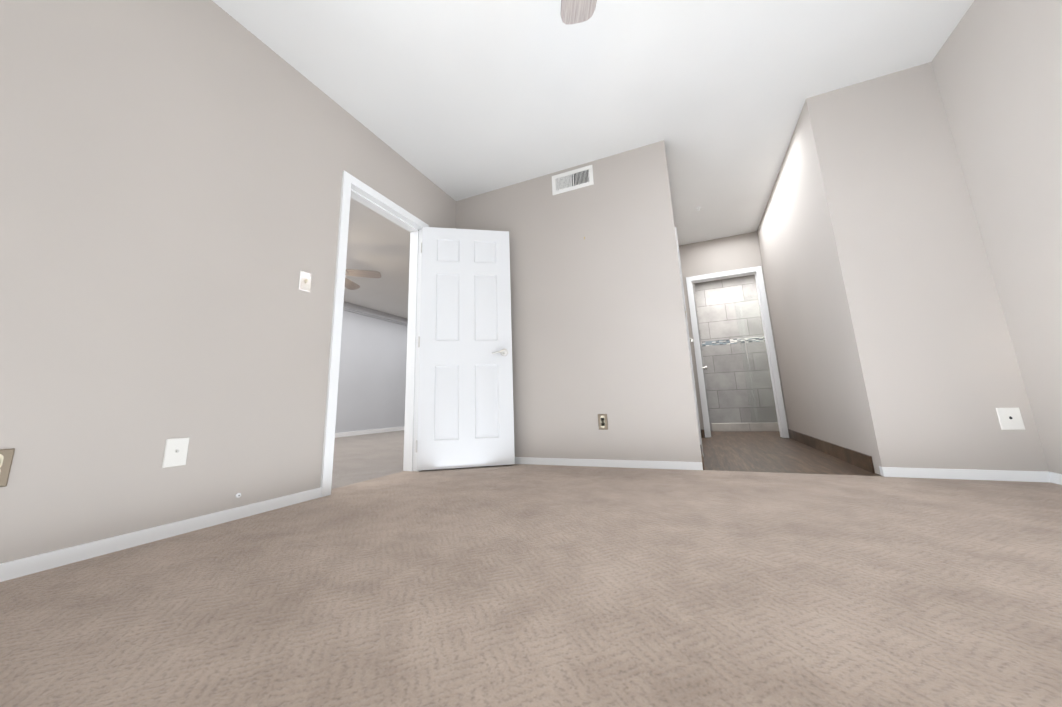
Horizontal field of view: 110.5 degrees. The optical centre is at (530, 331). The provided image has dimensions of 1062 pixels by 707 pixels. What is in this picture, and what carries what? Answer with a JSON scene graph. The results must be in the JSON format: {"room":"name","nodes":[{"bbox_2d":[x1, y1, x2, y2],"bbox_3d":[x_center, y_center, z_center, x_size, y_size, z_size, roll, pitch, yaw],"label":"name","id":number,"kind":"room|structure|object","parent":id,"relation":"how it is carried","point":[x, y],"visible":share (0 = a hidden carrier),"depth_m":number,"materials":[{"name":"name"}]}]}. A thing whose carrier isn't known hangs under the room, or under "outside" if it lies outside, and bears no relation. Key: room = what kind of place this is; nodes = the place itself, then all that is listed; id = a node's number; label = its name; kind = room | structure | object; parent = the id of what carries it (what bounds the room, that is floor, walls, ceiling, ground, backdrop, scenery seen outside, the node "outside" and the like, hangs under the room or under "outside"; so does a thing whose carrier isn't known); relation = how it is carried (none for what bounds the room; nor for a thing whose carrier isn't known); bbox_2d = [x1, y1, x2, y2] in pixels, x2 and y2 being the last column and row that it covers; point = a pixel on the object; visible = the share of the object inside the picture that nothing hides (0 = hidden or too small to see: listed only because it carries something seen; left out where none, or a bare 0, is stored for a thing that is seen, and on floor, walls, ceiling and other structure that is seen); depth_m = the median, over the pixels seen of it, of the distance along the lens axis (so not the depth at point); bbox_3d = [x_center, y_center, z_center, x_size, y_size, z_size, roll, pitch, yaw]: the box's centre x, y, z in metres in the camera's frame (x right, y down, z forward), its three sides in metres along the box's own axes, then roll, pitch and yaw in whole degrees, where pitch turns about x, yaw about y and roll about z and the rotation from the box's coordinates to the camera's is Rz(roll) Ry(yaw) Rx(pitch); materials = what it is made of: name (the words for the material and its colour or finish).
{"room":"empty bedroom","nodes":[
{"label":"empty bedroom","id":0,"kind":"room"},
{"bbox_2d":[0,0,455,563],"bbox_3d":[-0.339,0.095,4.576,0.120,2.560,10.240,-7,-12,23],"label":"wall","id":1,"kind":"structure","parent":0,"point":[170,184],"depth_m":1.58,"materials":[{"name":"beige paint"}]},
{"bbox_2d":[0,448,14,486],"bbox_3d":[-1.683,0.428,1.149,0.009,0.116,0.072,-7,-12,23],"label":"outlet","id":2,"kind":"object","parent":1,"relation":"attached to","point":[6,457],"visible":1,"depth_m":1.17,"materials":[{"name":"brown plastic"}]},
{"bbox_2d":[162,437,189,467],"bbox_3d":[-1.497,0.509,1.557,0.016,0.116,0.078,-7,-12,23],"label":"outlet plate","id":3,"kind":"object","parent":1,"relation":"attached to","point":[175,451],"visible":1,"depth_m":1.55,"materials":[{"name":"white plastic"}]},
{"bbox_2d":[298,270,311,291],"bbox_3d":[-1.329,-0.299,2.175,0.018,0.116,0.072,-7,-12,23],"label":"light switch","id":4,"kind":"object","parent":1,"relation":"attached to","point":[305,278],"visible":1,"depth_m":2.17,"materials":[{"name":"white plastic"}]},
{"bbox_2d":[416,227,514,470],"bbox_3d":[-0.546,0.078,3.100,0.770,2.018,0.140,0,-11,-11],"label":"bedroom door","id":5,"kind":"structure","parent":1,"relation":"in","point":[465,407],"depth_m":3.07,"materials":[{"name":"white wood"}]},
{"bbox_2d":[0,170,1061,581],"bbox_3d":[-0.447,0.339,4.581,7.706,2.090,10.000,-7,-12,23],"label":"trim","id":6,"kind":"structure","parent":1,"relation":"attached to","point":[366,196],"depth_m":2.51,"materials":[{"name":"white wood"}]},
{"bbox_2d":[331,430,403,488],"bbox_3d":[-2.142,1.617,5.106,4.160,0.100,10.240,-7,-12,23],"label":"floor","id":7,"kind":"structure","parent":0,"point":[359,458],"depth_m":3.81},
{"bbox_2d":[335,310,407,432],"bbox_3d":[-4.036,0.530,6.146,0.120,2.560,10.240,-7,-12,23],"label":"wall","id":8,"kind":"structure","parent":0,"point":[372,378],"depth_m":7.61,"materials":[{"name":"grey paint"}]},
{"bbox_2d":[343,301,407,325],"bbox_3d":[-3.997,-0.657,6.342,0.055,0.160,10.000,-7,-12,23],"label":"crown molding","id":9,"kind":"structure","parent":8,"relation":"attached to","point":[359,309],"depth_m":7.80,"materials":[{"name":"white wood"}]},
{"bbox_2d":[0,464,1061,706],"bbox_3d":[0.188,0.690,0.778,3.906,0.100,4.010,-7,-12,23],"label":"floor carpet","id":10,"kind":"object","parent":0,"point":[532,586],"visible":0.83,"depth_m":0.93,"materials":[{"name":"beige carpet"}]},
{"bbox_2d":[212,0,973,318],"bbox_3d":[-0.256,-1.225,4.777,8.480,0.100,10.240,-7,-12,23],"label":"ceiling","id":11,"kind":"structure","parent":0,"point":[456,100],"depth_m":2.42,"materials":[{"name":"white paint"}]},
{"bbox_2d":[561,0,596,24],"bbox_3d":[0.192,-1.540,1.189,1.029,0.687,1.044,-7,-12,23],"label":"fan","id":12,"kind":"object","parent":11,"relation":"hanging from","point":[575,11],"visible":1,"depth_m":1.67,"materials":[{"name":"beige wood"}]},
{"bbox_3d":[-2.608,-0.753,4.682,0.220,0.702,0.219,-7,-12,23],"label":"ceiling fan","id":13,"kind":"object","parent":11,"relation":"hanging from","visible":0},
{"bbox_2d":[345,278,359,289],"bbox_3d":[-2.563,-0.689,5.043,0.168,0.014,0.590,-16,-15,3],"label":"ceiling fan blade","id":14,"kind":"object","parent":13,"relation":"attached to","point":[350,285],"visible":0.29,"depth_m":5.19,"materials":[{"name":"brown wood"}]},
{"bbox_2d":[345,269,380,277],"bbox_3d":[-2.252,-0.756,4.756,0.590,0.014,0.168,3,-25,-10],"label":"ceiling fan blade","id":15,"kind":"object","parent":13,"relation":"attached to","point":[364,273],"visible":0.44,"depth_m":4.77,"materials":[{"name":"brown wood"}]},
{"bbox_2d":[649,140,701,461],"bbox_3d":[1.570,-0.106,3.889,0.120,2.560,2.450,-7,-12,23],"label":"wall","id":16,"kind":"structure","parent":0,"point":[688,425],"depth_m":2.76,"materials":[{"name":"beige paint"}]},
{"bbox_2d":[700,445,704,469],"bbox_3d":[1.313,0.953,2.822,0.010,0.099,0.658,-7,-12,23],"label":"baseboard","id":17,"kind":"structure","parent":16,"relation":"attached to","point":[700,445],"depth_m":2.53,"materials":[{"name":"brown wood"}]},
{"bbox_2d":[692,283,711,430],"bbox_3d":[2.722,0.286,6.102,0.185,2.560,0.990,-7,-12,23],"label":"tiled wall","id":18,"kind":"structure","parent":0,"point":[697,305],"depth_m":5.74,"materials":[{"name":"tile"}]},
{"bbox_2d":[712,422,778,431],"bbox_3d":[3.575,1.301,5.045,1.980,0.114,0.100,-7,-12,23],"label":"trim","id":19,"kind":"structure","parent":18,"relation":"attached to","point":[739,427],"depth_m":5.22,"materials":[{"name":"tile"}]},
{"bbox_2d":[734,295,777,422],"bbox_3d":[3.451,0.346,5.247,0.760,1.835,0.051,-7,-12,23],"label":"door glass","id":20,"kind":"object","parent":19,"relation":"on","point":[762,406],"visible":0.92,"depth_m":5.34,"materials":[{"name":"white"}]},
{"bbox_2d":[679,232,788,433],"bbox_3d":[3.138,-0.047,4.472,2.285,2.560,0.120,-7,-12,23],"label":"wall","id":21,"kind":"structure","parent":0,"point":[736,252],"depth_m":4.84,"materials":[{"name":"beige paint"}]},
{"bbox_2d":[696,275,774,422],"bbox_3d":[3.855,0.271,6.226,2.165,2.560,0.120,-7,-12,23],"label":"tiled wall","id":22,"kind":"structure","parent":0,"point":[725,387],"depth_m":6.38,"materials":[{"name":"tile"}]},
{"bbox_2d":[702,339,739,345],"bbox_3d":[3.910,0.114,6.161,1.980,0.080,0.004,-7,-12,23],"label":"trim","id":23,"kind":"structure","parent":22,"relation":"attached to","point":[721,342],"depth_m":6.40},
{"bbox_2d":[456,62,1048,474],"bbox_3d":[1.027,-0.286,2.871,3.786,2.560,0.120,-7,-12,23],"label":"wall","id":24,"kind":"structure","parent":0,"point":[938,375],"depth_m":2.45,"materials":[{"name":"beige paint"}]},
{"bbox_2d":[552,165,593,194],"bbox_3d":[0.365,-1.355,3.282,0.380,0.190,0.020,-7,-12,23],"label":"air vent","id":25,"kind":"object","parent":24,"relation":"in","point":[582,177],"visible":1,"depth_m":3.28,"materials":[{"name":"white metal"}]},
{"bbox_2d":[598,414,607,429],"bbox_3d":[0.553,0.692,2.835,0.072,0.116,0.009,-7,-12,23],"label":"outlet","id":26,"kind":"object","parent":24,"relation":"attached to","point":[602,422],"visible":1,"depth_m":2.83,"materials":[{"name":"brown plastic"}]},
{"bbox_2d":[996,407,1024,429],"bbox_3d":[2.575,0.466,1.976,0.088,0.116,0.007,-7,-12,23],"label":"outlet plate","id":27,"kind":"object","parent":24,"relation":"attached to","point":[1010,418],"visible":1,"depth_m":1.97,"materials":[{"name":"white plastic"}]},
{"bbox_2d":[701,431,880,475],"bbox_3d":[3.047,1.233,4.056,2.405,0.096,4.370,-7,-12,23],"label":"floor","id":28,"kind":"structure","parent":0,"point":[770,451],"depth_m":3.01,"materials":[{"name":"brown wood"}]},
{"bbox_2d":[757,111,870,455],"bbox_3d":[2.559,-0.223,3.470,0.120,2.560,2.210,-7,-12,23],"label":"wall","id":29,"kind":"structure","parent":0,"point":[819,386],"depth_m":3.08,"materials":[{"name":"beige paint"}]},
{"bbox_2d":[788,429,874,472],"bbox_3d":[2.541,0.995,3.258,0.010,0.099,2.210,-7,-12,23],"label":"baseboard","id":30,"kind":"structure","parent":29,"relation":"attached to","point":[859,459],"depth_m":2.80,"materials":[{"name":"brown wood"}]},
{"bbox_2d":[931,0,1061,473],"bbox_3d":[1.875,-0.818,0.298,0.120,2.560,4.010,-7,-12,23],"label":"wall","id":31,"kind":"structure","parent":0,"point":[997,66],"depth_m":1.88,"materials":[{"name":"beige paint"}]}
]}

